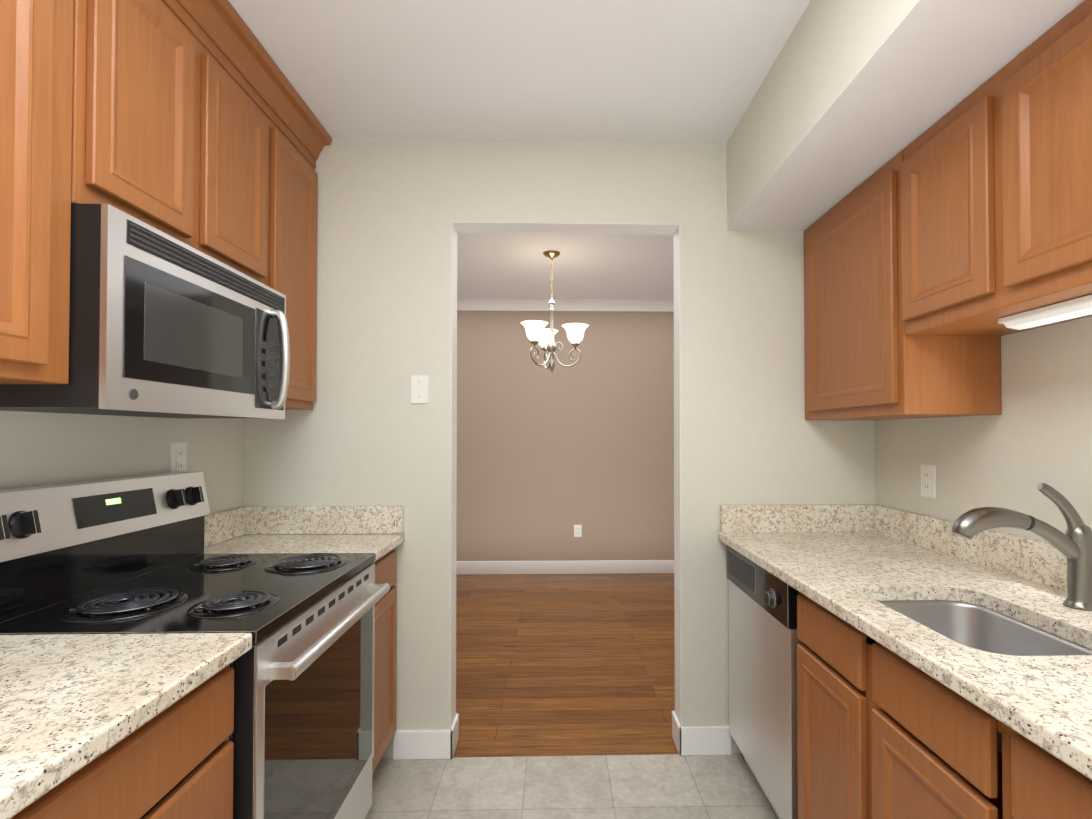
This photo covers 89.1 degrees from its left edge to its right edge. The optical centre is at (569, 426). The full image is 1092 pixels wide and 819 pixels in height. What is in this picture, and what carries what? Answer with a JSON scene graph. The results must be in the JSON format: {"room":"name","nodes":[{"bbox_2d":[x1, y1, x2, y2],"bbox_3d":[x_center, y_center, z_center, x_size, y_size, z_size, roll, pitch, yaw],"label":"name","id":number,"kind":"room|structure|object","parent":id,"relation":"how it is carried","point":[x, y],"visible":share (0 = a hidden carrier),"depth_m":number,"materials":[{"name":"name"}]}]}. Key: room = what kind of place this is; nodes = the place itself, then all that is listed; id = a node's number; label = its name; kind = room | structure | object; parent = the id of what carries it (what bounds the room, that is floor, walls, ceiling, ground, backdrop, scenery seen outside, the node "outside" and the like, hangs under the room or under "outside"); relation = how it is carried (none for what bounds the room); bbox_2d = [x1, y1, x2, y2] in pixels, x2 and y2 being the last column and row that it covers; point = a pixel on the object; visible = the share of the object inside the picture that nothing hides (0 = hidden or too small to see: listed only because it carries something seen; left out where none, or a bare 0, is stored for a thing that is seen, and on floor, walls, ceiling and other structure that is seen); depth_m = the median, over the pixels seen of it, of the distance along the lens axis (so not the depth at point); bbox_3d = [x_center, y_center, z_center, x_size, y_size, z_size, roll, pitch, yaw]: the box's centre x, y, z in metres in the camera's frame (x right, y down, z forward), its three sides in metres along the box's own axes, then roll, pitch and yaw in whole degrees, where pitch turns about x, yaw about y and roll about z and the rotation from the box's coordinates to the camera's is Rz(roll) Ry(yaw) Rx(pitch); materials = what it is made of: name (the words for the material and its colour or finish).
{"room":"kitchen","nodes":[
{"label":"kitchen","id":0,"kind":"room"},
{"bbox_2d":[0,411,242,513],"bbox_3d":[-1.332,0.048,0.115,0.100,2.550,4.306,0,-1,-1],"label":"wall","id":1,"kind":"structure","parent":0,"point":[40,448],"depth_m":1.61,"materials":[{"name":"paint"}]},
{"bbox_2d":[0,0,87,383],"bbox_3d":[-1.146,-0.652,0.886,0.305,1.124,0.506,0,-1,-1],"label":"upper cabinet","id":2,"kind":"object","parent":1,"relation":"attached to","point":[44,43],"depth_m":1.05,"materials":[{"name":"brown wood"}]},
{"bbox_2d":[84,0,211,255],"bbox_3d":[-1.157,-0.833,1.333,0.305,0.748,0.375,0,-1,-1],"label":"upper cabinet","id":3,"kind":"object","parent":1,"relation":"attached to","point":[196,124],"depth_m":1.35,"materials":[{"name":"brown wood"}]},
{"bbox_2d":[0,203,289,418],"bbox_3d":[-1.110,-0.242,1.515,0.410,0.424,0.755,0,-1,-1],"label":"over-the-range microwave","id":4,"kind":"object","parent":3,"relation":"attached to","point":[162,324],"visible":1,"depth_m":1.30,"materials":[{"name":"silver metal"}]},
{"bbox_2d":[170,442,186,472],"bbox_3d":[-1.320,0.112,1.875,0.009,0.116,0.072,0,-1,-1],"label":"outlet","id":5,"kind":"object","parent":1,"relation":"attached to","point":[177,457],"visible":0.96,"depth_m":1.87,"materials":[{"name":"white plastic"}]},
{"bbox_2d":[210,0,275,289],"bbox_3d":[-1.166,-0.828,1.710,0.305,0.748,0.380,0,-1,-1],"label":"upper cabinet","id":6,"kind":"object","parent":1,"relation":"attached to","point":[243,82],"depth_m":1.73,"materials":[{"name":"brown wood"}]},
{"bbox_2d":[276,76,327,409],"bbox_3d":[-1.176,-0.634,2.091,0.305,1.124,0.380,0,-1,-1],"label":"upper cabinet","id":7,"kind":"object","parent":1,"relation":"attached to","point":[299,143],"depth_m":2.11,"materials":[{"name":"brown wood"}]},
{"bbox_2d":[228,0,810,142],"bbox_3d":[0.029,-1.276,0.169,2.822,0.100,4.306,0,-1,-1],"label":"ceiling","id":8,"kind":"structure","parent":0,"point":[685,71],"depth_m":1.84,"materials":[{"name":"paint"}]},
{"bbox_2d":[242,138,874,757],"bbox_3d":[-0.021,0.006,2.363,4.600,2.700,0.120,0,-1,-1],"label":"wall","id":9,"kind":"structure","parent":0,"point":[364,432],"depth_m":2.30,"materials":[{"name":"paint"}]},
{"bbox_2d":[411,375,428,403],"bbox_3d":[-0.618,-0.153,2.285,0.072,0.116,0.008,0,-1,-1],"label":"blank wall plate","id":10,"kind":"object","parent":9,"relation":"attached to","point":[419,389],"visible":1,"depth_m":2.28,"materials":[{"name":"white plastic"}]},
{"bbox_2d":[393,710,731,759],"bbox_3d":[-0.021,1.298,2.344,4.600,0.115,0.148,0,-1,-1],"label":"baseboard","id":11,"kind":"structure","parent":9,"relation":"attached to","point":[442,744],"depth_m":2.28,"materials":[{"name":"white"}]},
{"bbox_2d":[450,222,680,728],"bbox_3d":[-0.014,0.196,2.360,0.953,2.090,0.119,0,-1,-1],"label":"door frame","id":12,"kind":"structure","parent":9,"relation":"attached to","point":[566,228],"depth_m":2.36,"materials":[{"name":"paint"}]},
{"bbox_2d":[456,310,673,560],"bbox_3d":[-0.095,0.100,5.340,4.600,2.600,0.100,0,-1,-1],"label":"wall","id":13,"kind":"structure","parent":0,"point":[547,460],"depth_m":5.29,"materials":[{"name":"paint"}]},
{"bbox_2d":[456,560,673,574],"bbox_3d":[-0.093,1.337,5.264,4.600,0.125,0.014,0,-1,-1],"label":"baseboard","id":14,"kind":"structure","parent":13,"relation":"attached to","point":[567,567],"depth_m":5.25,"materials":[{"name":"white"}]},
{"bbox_2d":[457,299,673,311],"bbox_3d":[-0.093,-1.154,5.271,4.600,0.095,0.075,0,-1,-1],"label":"crown molding","id":15,"kind":"structure","parent":13,"relation":"attached to","point":[560,305],"depth_m":5.23,"materials":[{"name":"white wood"}]},
{"bbox_2d":[574,525,581,536],"bbox_3d":[0.080,0.992,5.275,0.072,0.116,0.009,0,-1,-1],"label":"outlet","id":16,"kind":"object","parent":13,"relation":"attached to","point":[577,530],"visible":1,"depth_m":5.27,"materials":[{"name":"white plastic"}]},
{"bbox_2d":[457,233,673,299],"bbox_3d":[-0.059,-1.271,3.926,4.800,0.100,2.969,0,-1,-1],"label":"ceiling","id":17,"kind":"structure","parent":0,"point":[584,266],"depth_m":4.21,"materials":[{"name":"paint"}]},
{"bbox_2d":[521,250,588,371],"bbox_3d":[-0.101,-0.801,3.917,0.473,0.837,0.477,0,-1,-1],"label":"chandelier","id":18,"kind":"object","parent":17,"relation":"hanging from","point":[539,333],"visible":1,"depth_m":3.85,"materials":[{"name":"satin nickel"},{"name":"antique brass"},{"name":"frosted glass"}]},
{"bbox_2d":[365,573,777,818],"bbox_3d":[-0.004,1.396,1.674,4.800,0.100,7.395,0,-1,-1],"label":"floor","id":19,"kind":"structure","parent":0,"point":[564,664],"depth_m":2.56,"materials":[{"name":"brown wood"}]},
{"bbox_2d":[10,664,233,818],"bbox_3d":[-0.976,0.890,0.615,0.633,0.881,1.011,0,-1,-1],"label":"base cabinet","id":20,"kind":"object","parent":19,"relation":"on","point":[174,760],"visible":0.5,"depth_m":0.93,"materials":[{"name":"brown wood"}]},
{"bbox_2d":[0,633,251,818],"bbox_3d":[-0.964,0.374,0.623,0.658,0.147,1.011,0,-1,-1],"label":"countertop","id":21,"kind":"structure","parent":20,"relation":"on","point":[71,704],"depth_m":0.88,"materials":[{"name":"stone"}]},
{"bbox_2d":[0,472,389,818],"bbox_3d":[-0.948,0.746,1.505,0.718,1.196,0.757,0,-1,-1],"label":"range","id":22,"kind":"object","parent":19,"relation":"on","point":[125,555],"visible":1,"depth_m":1.39,"materials":[{"name":"silver metal"}]},
{"bbox_2d":[372,549,396,773],"bbox_3d":[-1.011,0.911,2.072,0.636,0.881,0.380,0,-1,-1],"label":"base cabinet","id":23,"kind":"object","parent":19,"relation":"on","point":[385,661],"visible":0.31,"depth_m":2.11,"materials":[{"name":"brown wood"}]},
{"bbox_2d":[204,506,404,561],"bbox_3d":[-1.000,0.396,2.080,0.658,0.147,0.380,0,-1,-1],"label":"countertop","id":24,"kind":"structure","parent":23,"relation":"on","point":[378,530],"depth_m":2.23,"materials":[{"name":"stone"}]},
{"bbox_2d":[726,545,799,818],"bbox_3d":[0.951,0.912,1.963,0.648,0.876,0.603,0,-1,-1],"label":"dishwasher","id":25,"kind":"object","parent":19,"relation":"on","point":[764,640],"visible":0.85,"depth_m":1.86,"materials":[{"name":"silver metal"}]},
{"bbox_2d":[797,593,972,818],"bbox_3d":[0.993,0.900,1.266,0.636,0.880,0.785,0,-1,-1],"label":"base cabinet","id":26,"kind":"object","parent":19,"relation":"on","point":[883,732],"depth_m":1.28,"materials":[{"name":"brown wood"}]},
{"bbox_2d":[718,504,1091,779],"bbox_3d":[0.978,0.383,1.242,0.666,0.147,2.154,0,-1,-1],"label":"countertop","id":27,"kind":"structure","parent":26,"relation":"on","point":[852,564],"depth_m":1.47,"materials":[{"name":"stone"}]},
{"bbox_2d":[878,600,1091,751],"bbox_3d":[0.906,0.543,1.239,0.339,0.171,0.479,0,-1,-1],"label":"sink basin","id":28,"kind":"object","parent":27,"relation":"in","point":[978,627],"visible":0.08,"depth_m":1.40,"materials":[{"name":"silver metal"}]},
{"bbox_2d":[952,483,1091,610],"bbox_3d":[1.061,0.277,1.296,0.331,0.289,0.062,0,-1,-1],"label":"faucet","id":29,"kind":"object","parent":27,"relation":"on","point":[1073,545],"visible":1,"depth_m":1.28,"materials":[{"name":"silver metal"}]},
{"bbox_2d":[973,704,1091,818],"bbox_3d":[1.011,0.889,0.534,0.636,0.880,0.751,0,-1,-1],"label":"base cabinet","id":30,"kind":"object","parent":19,"relation":"on","point":[1023,780],"depth_m":0.85,"materials":[{"name":"brown wood"}]},
{"bbox_2d":[727,0,1084,230],"bbox_3d":[1.027,-1.041,0.240,0.623,0.368,4.206,0,-1,-1],"label":"soffit","id":31,"kind":"structure","parent":0,"point":[850,96],"depth_m":1.50,"materials":[{"name":"paint"}]},
{"bbox_2d":[875,316,1091,541],"bbox_3d":[1.390,0.049,0.183,0.100,2.550,4.306,0,-1,-1],"label":"wall","id":32,"kind":"structure","parent":0,"point":[1025,443],"depth_m":1.61,"materials":[{"name":"paint"}]},
{"bbox_2d":[804,159,1001,419],"bbox_3d":[1.132,-0.430,2.002,0.320,0.798,0.667,0,-1,-1],"label":"upper cabinet","id":33,"kind":"object","parent":32,"relation":"attached to","point":[856,367],"depth_m":1.82,"materials":[{"name":"brown wood"}]},
{"bbox_2d":[921,464,935,497],"bbox_3d":[1.289,0.196,1.995,0.009,0.116,0.072,0,-1,-1],"label":"outlet","id":34,"kind":"object","parent":32,"relation":"attached to","point":[928,480],"visible":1,"depth_m":1.99,"materials":[{"name":"white plastic"}]},
{"bbox_2d":[892,87,1088,339],"bbox_3d":[1.145,-0.556,1.483,0.320,0.562,0.367,0,-1,-1],"label":"upper cabinet","id":35,"kind":"object","parent":32,"relation":"attached to","point":[935,252],"depth_m":1.50,"materials":[{"name":"brown wood"}]},
{"bbox_2d":[980,0,1091,315],"bbox_3d":[1.154,-0.561,1.117,0.320,0.562,0.366,0,-1,-1],"label":"upper cabinet","id":36,"kind":"object","parent":32,"relation":"attached to","point":[1036,111],"depth_m":1.18,"materials":[{"name":"brown wood"}]},
{"bbox_2d":[998,294,1091,329],"bbox_3d":[1.142,-0.263,1.187,0.090,0.031,0.455,0,-1,-1],"label":"under-cabinet light","id":37,"kind":"object","parent":36,"relation":"attached to","point":[1068,309],"visible":1,"depth_m":1.28,"materials":[{"name":"white plastic"}]}
]}

